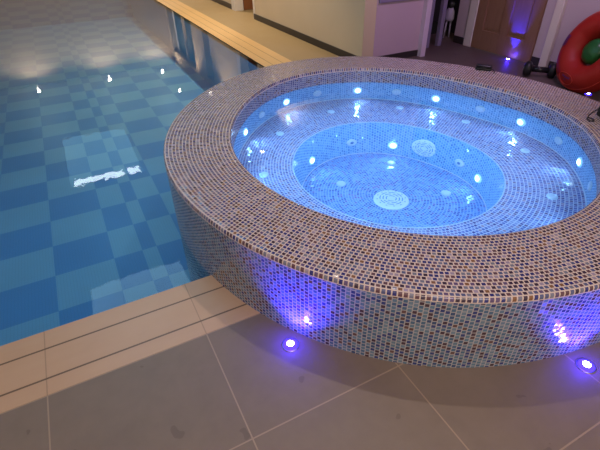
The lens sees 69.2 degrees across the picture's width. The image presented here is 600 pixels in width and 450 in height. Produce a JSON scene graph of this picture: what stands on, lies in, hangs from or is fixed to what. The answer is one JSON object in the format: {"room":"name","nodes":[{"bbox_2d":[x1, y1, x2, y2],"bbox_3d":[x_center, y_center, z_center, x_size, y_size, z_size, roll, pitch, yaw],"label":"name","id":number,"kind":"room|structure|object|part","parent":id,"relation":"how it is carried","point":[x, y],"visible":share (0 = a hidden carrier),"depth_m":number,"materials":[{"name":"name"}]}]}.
{"room":"indoor swimming pool","nodes":[
{"label":"indoor swimming pool","id":0,"kind":"room"},
{"bbox_2d":[0,15,132,29],"bbox_3d":[-8.031,-5.499,11.217,7.565,0.900,0.001,-18,39,-21],"label":"wall","id":1,"kind":"structure","parent":0,"point":[121,16],"depth_m":12.05,"materials":[{"name":"paint"}]},
{"bbox_2d":[0,16,212,345],"bbox_3d":[-5.027,-1.816,6.782,7.565,0.001,12.970,-18,39,-21],"label":"swimming pool","id":2,"kind":"structure","parent":0,"point":[89,226],"depth_m":5.06,"materials":[{"name":"tile"}]},
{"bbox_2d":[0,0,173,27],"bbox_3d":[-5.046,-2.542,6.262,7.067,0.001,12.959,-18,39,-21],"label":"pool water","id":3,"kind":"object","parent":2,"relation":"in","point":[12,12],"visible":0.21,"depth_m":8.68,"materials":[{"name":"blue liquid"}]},
{"bbox_2d":[133,0,261,85],"bbox_3d":[-2.370,-3.696,8.544,0.001,0.900,10.948,-18,39,-21],"label":"wall","id":4,"kind":"structure","parent":0,"point":[212,60],"depth_m":7.62,"materials":[{"name":"tile"}]},
{"bbox_2d":[157,0,290,67],"bbox_3d":[-2.150,-4.033,8.286,0.391,0.061,11.182,-18,39,-21],"label":"coping","id":5,"kind":"object","parent":4,"relation":"attached to","point":[262,55],"visible":0.41,"depth_m":6.53,"materials":[{"name":"stone"}]},
{"bbox_2d":[0,0,599,449],"bbox_3d":[-2.679,-2.639,6.366,11.400,0.060,17.600,-18,39,-21],"label":"floor","id":6,"kind":"structure","parent":0,"point":[235,386],"depth_m":1.65,"materials":[{"name":"tile"}]},
{"bbox_2d":[282,338,298,351],"bbox_3d":[-0.041,0.507,1.853,0.076,0.012,0.076,-18,39,-21],"label":"uplight","id":7,"kind":"object","parent":6,"relation":"on","point":[289,344],"visible":1,"depth_m":1.85,"materials":[{"name":"glass"}]},
{"bbox_2d":[164,56,599,367],"bbox_3d":[0.634,-0.148,3.194,2.948,1.288,3.226,-18,39,-21],"label":"hot tub","id":8,"kind":"object","parent":6,"relation":"on","point":[399,210],"visible":1,"depth_m":2.41,"materials":[{"name":"tile"}]},
{"bbox_2d":[283,98,289,105],"bbox_3d":[-0.117,-1.045,3.695,0.084,0.060,0.010,-26,42,-30],"label":"underwater light","id":9,"kind":"object","parent":8,"relation":"attached to","point":[286,101],"depth_m":3.69,"materials":[{"name":"white"}]},
{"bbox_2d":[309,156,314,164],"bbox_3d":[0.091,-0.495,3.348,0.020,0.060,0.084,24,43,31],"label":"underwater light","id":10,"kind":"object","parent":8,"relation":"attached to","point":[311,158],"depth_m":3.34,"materials":[{"name":"white"}]},
{"bbox_2d":[353,87,361,93],"bbox_3d":[0.518,-1.207,3.901,0.084,0.060,0.010,-4,36,-4],"label":"underwater light","id":11,"kind":"object","parent":8,"relation":"attached to","point":[356,90],"depth_m":3.89,"materials":[{"name":"white"}]},
{"bbox_2d":[388,142,396,148],"bbox_3d":[0.758,-0.646,3.538,0.084,0.060,0.020,7,36,11],"label":"underwater light","id":12,"kind":"object","parent":8,"relation":"attached to","point":[391,145],"depth_m":3.53,"materials":[{"name":"white"}]},
{"bbox_2d":[431,95,439,101],"bbox_3d":[1.157,-1.073,3.695,0.084,0.060,0.010,16,39,23],"label":"underwater light","id":13,"kind":"object","parent":8,"relation":"attached to","point":[434,98],"depth_m":3.69,"materials":[{"name":"white"}]},
{"bbox_2d":[474,174,481,182],"bbox_3d":[1.260,-0.329,3.083,0.020,0.060,0.084,-6,36,-7],"label":"underwater light","id":14,"kind":"object","parent":8,"relation":"attached to","point":[477,177],"depth_m":3.07,"materials":[{"name":"white glass"}]},
{"bbox_2d":[475,63,494,73],"bbox_3d":[1.571,-1.323,3.659,0.092,0.044,0.185,-29,44,-33],"label":"case","id":15,"kind":"object","parent":8,"relation":"on","point":[485,67],"visible":1,"depth_m":3.65,"materials":[{"name":"plastic"}]},
{"bbox_3d":[1.555,-1.343,3.666,0.128,0.020,0.058,17,39,23],"label":"lid","id":16,"kind":"part","parent":15,"relation":"part of","materials":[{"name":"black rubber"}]},
{"bbox_2d":[516,118,525,125],"bbox_3d":[1.655,-0.771,3.262,0.010,0.060,0.084,-15,38,-18],"label":"underwater light","id":17,"kind":"object","parent":8,"relation":"attached to","point":[519,121],"depth_m":3.25,"materials":[{"name":"white"}]},
{"bbox_2d":[577,157,582,166],"bbox_3d":[1.759,-0.396,2.737,0.010,0.060,0.084,5,36,9],"label":"underwater light","id":18,"kind":"object","parent":8,"relation":"attached to","point":[579,159],"depth_m":2.72,"materials":[{"name":"white"}]},
{"bbox_2d":[586,106,599,121],"bbox_3d":[1.953,-0.715,2.776,0.249,0.075,0.120,-18,39,-21],"label":"goggles","id":19,"kind":"object","parent":8,"relation":"on","point":[598,109],"visible":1,"depth_m":2.79,"materials":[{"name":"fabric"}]},
{"bbox_2d":[426,0,435,47],"bbox_3d":[1.665,-3.185,5.231,0.056,2.000,0.060,-18,39,-21],"label":"trim","id":20,"kind":"structure","parent":6,"relation":"on","point":[434,1],"depth_m":5.62,"materials":[{"name":"white wood"}]},
{"bbox_2d":[435,0,447,45],"bbox_3d":[1.846,-3.243,5.306,0.060,2.000,0.060,-18,39,-21],"label":"trim","id":21,"kind":"structure","parent":6,"relation":"on","point":[443,7],"depth_m":5.70,"materials":[{"name":"white wood"}]},
{"bbox_2d":[442,0,454,37],"bbox_3d":[2.098,-2.898,6.124,0.130,0.478,0.130,-18,39,-21],"label":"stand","id":22,"kind":"object","parent":6,"relation":"on","point":[450,11],"visible":0.98,"depth_m":6.05,"materials":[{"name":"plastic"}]},
{"bbox_3d":[2.062,-2.790,6.178,0.039,0.242,0.024,-18,39,-21],"label":"leg","id":23,"kind":"part","parent":22,"relation":"part of","materials":[{"name":"plastic"}]},
{"bbox_2d":[523,61,556,77],"bbox_3d":[2.590,-1.677,4.691,0.341,0.152,0.152,12,38,17],"label":"dumbbell","id":24,"kind":"object","parent":6,"relation":"on","point":[528,67],"visible":0.81,"depth_m":4.66,"materials":[{"name":"black metal"}]},
{"bbox_2d":[556,11,599,93],"bbox_3d":[2.830,-1.651,4.157,0.435,0.743,0.771,-6,36,-6],"label":"ring","id":25,"kind":"object","parent":6,"relation":"on","point":[572,72],"visible":0.88,"depth_m":4.21,"materials":[{"name":"red plastic"}]},
{"bbox_2d":[581,39,599,64],"bbox_3d":[2.815,-1.655,4.152,0.177,0.232,0.239,-9,36,-10],"label":"ball","id":26,"kind":"object","parent":25,"relation":"in","point":[590,55],"visible":0.94,"depth_m":4.11,"materials":[{"name":"green plastic"}]},
{"bbox_2d":[575,358,596,373],"bbox_3d":[1.149,0.561,1.743,0.076,0.012,0.076,-18,39,-21],"label":"uplight","id":27,"kind":"object","parent":6,"relation":"on","point":[587,366],"visible":1,"depth_m":1.74,"materials":[{"name":"glass"}]},
{"bbox_2d":[223,0,376,55],"bbox_3d":[-1.897,-5.911,8.697,0.160,2.500,11.598,-18,39,-21],"label":"wall","id":28,"kind":"structure","parent":0,"point":[346,25],"depth_m":5.51,"materials":[{"name":"beige paint"}]},
{"bbox_2d":[212,0,231,8],"bbox_3d":[-1.739,-4.670,9.031,0.014,0.090,1.870,-18,39,-21],"label":"baseboard","id":29,"kind":"structure","parent":28,"relation":"attached to","point":[226,4],"depth_m":8.67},
{"bbox_2d":[231,0,243,10],"bbox_3d":[-1.211,-4.945,7.745,0.165,2.020,0.200,-18,39,-21],"label":"trim","id":30,"kind":"structure","parent":28,"relation":"attached to","point":[237,5],"depth_m":8.22,"materials":[{"name":"white wood"}]},
{"bbox_2d":[243,0,252,9],"bbox_3d":[-0.734,-5.033,7.866,0.800,1.995,0.045,-18,39,-21],"label":"door","id":31,"kind":"structure","parent":28,"relation":"in","point":[247,4],"depth_m":8.27,"materials":[{"name":"red wood"}]},
{"bbox_2d":[254,14,355,56],"bbox_3d":[-0.033,-2.781,6.356,0.014,0.090,3.305,-18,39,-21],"label":"baseboard","id":32,"kind":"structure","parent":28,"relation":"attached to","point":[339,52],"depth_m":6.17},
{"bbox_2d":[373,0,423,56],"bbox_3d":[1.159,-3.096,4.695,0.740,2.500,0.100,-18,39,-21],"label":"wall","id":33,"kind":"structure","parent":0,"point":[397,25],"depth_m":5.16,"materials":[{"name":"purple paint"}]},
{"bbox_2d":[379,0,405,2],"bbox_3d":[1.183,-2.920,4.745,0.680,0.845,0.030,-18,39,-21],"label":"wall panel","id":34,"kind":"object","parent":33,"relation":"attached to","point":[380,1],"visible":1,"depth_m":4.89,"materials":[{"name":"white paint"}]},
{"bbox_2d":[377,50,417,57],"bbox_3d":[1.106,-2.051,5.320,0.835,0.075,0.014,-18,39,-21],"label":"baseboard","id":35,"kind":"structure","parent":33,"relation":"attached to","point":[412,53],"depth_m":5.39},
{"bbox_2d":[417,0,432,56],"bbox_3d":[1.476,-3.177,4.798,0.072,2.500,0.180,-18,39,-21],"label":"trim","id":36,"kind":"structure","parent":33,"relation":"attached to","point":[427,6],"depth_m":5.27,"materials":[{"name":"white wood"}]},
{"bbox_2d":[433,0,459,32],"bbox_3d":[2.121,-4.091,6.049,0.100,2.500,1.590,-18,39,-21],"label":"wall","id":37,"kind":"structure","parent":0,"point":[438,2],"depth_m":6.48,"materials":[{"name":"paint"}]},
{"bbox_2d":[431,21,444,33],"bbox_3d":[1.617,-2.793,6.264,1.170,0.160,0.040,-18,39,-21],"label":"baseboard","id":38,"kind":"structure","parent":37,"relation":"attached to","point":[434,24],"depth_m":6.39,"materials":[{"name":"black rubber"}]},
{"bbox_2d":[454,0,599,65],"bbox_3d":[3.607,-1.965,3.051,0.100,2.500,6.300,-18,39,-21],"label":"wall","id":39,"kind":"structure","parent":0,"point":[576,11],"depth_m":4.74,"materials":[{"name":"paint"}]},
{"bbox_2d":[453,35,463,44],"bbox_3d":[2.170,-2.529,5.940,0.015,0.090,0.190,-18,39,-21],"label":"baseboard","id":40,"kind":"structure","parent":39,"relation":"attached to","point":[457,39],"depth_m":5.93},
{"bbox_2d":[463,0,479,46],"bbox_3d":[2.224,-3.228,5.248,0.030,2.030,0.128,-18,39,-21],"label":"trim","id":41,"kind":"structure","parent":39,"relation":"attached to","point":[474,5],"depth_m":5.66,"materials":[{"name":"white wood"}]},
{"bbox_2d":[470,0,547,61],"bbox_3d":[2.452,-2.953,4.862,0.104,2.012,0.920,-18,39,-21],"label":"door","id":42,"kind":"structure","parent":39,"relation":"in","point":[507,28],"depth_m":5.22,"materials":[{"name":"brown wood"}]},
{"bbox_3d":[2.407,-2.731,5.251,0.021,0.755,0.280,-18,39,-21],"label":"panel","id":43,"kind":"part","parent":42,"relation":"part of","materials":[{"name":"brown wood"}]},
{"bbox_3d":[2.582,-2.537,4.976,0.021,0.755,0.280,-18,39,-21],"label":"panel","id":44,"kind":"part","parent":42,"relation":"part of","materials":[{"name":"brown wood"}]},
{"bbox_2d":[531,56,539,65],"bbox_3d":[2.738,-1.900,5.049,0.015,0.090,0.130,-18,39,-21],"label":"baseboard","id":45,"kind":"structure","parent":39,"relation":"attached to","point":[535,60],"depth_m":5.04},
{"bbox_2d":[538,0,567,66],"bbox_3d":[2.754,-2.811,4.252,0.055,2.500,0.092,-18,39,-21],"label":"trim","id":46,"kind":"structure","parent":39,"relation":"attached to","point":[560,7],"depth_m":4.74,"materials":[{"name":"white wood"}]},
{"label":"wall","id":47,"kind":"structure","parent":0,"visible":0},
{"bbox_2d":[0,275,259,413],"bbox_3d":[-2.662,1.102,1.167,5.511,0.061,0.357,-18,39,-21],"label":"coping","id":48,"kind":"object","parent":47,"relation":"attached to","point":[37,366],"depth_m":1.90,"materials":[{"name":"stone"}]}
]}

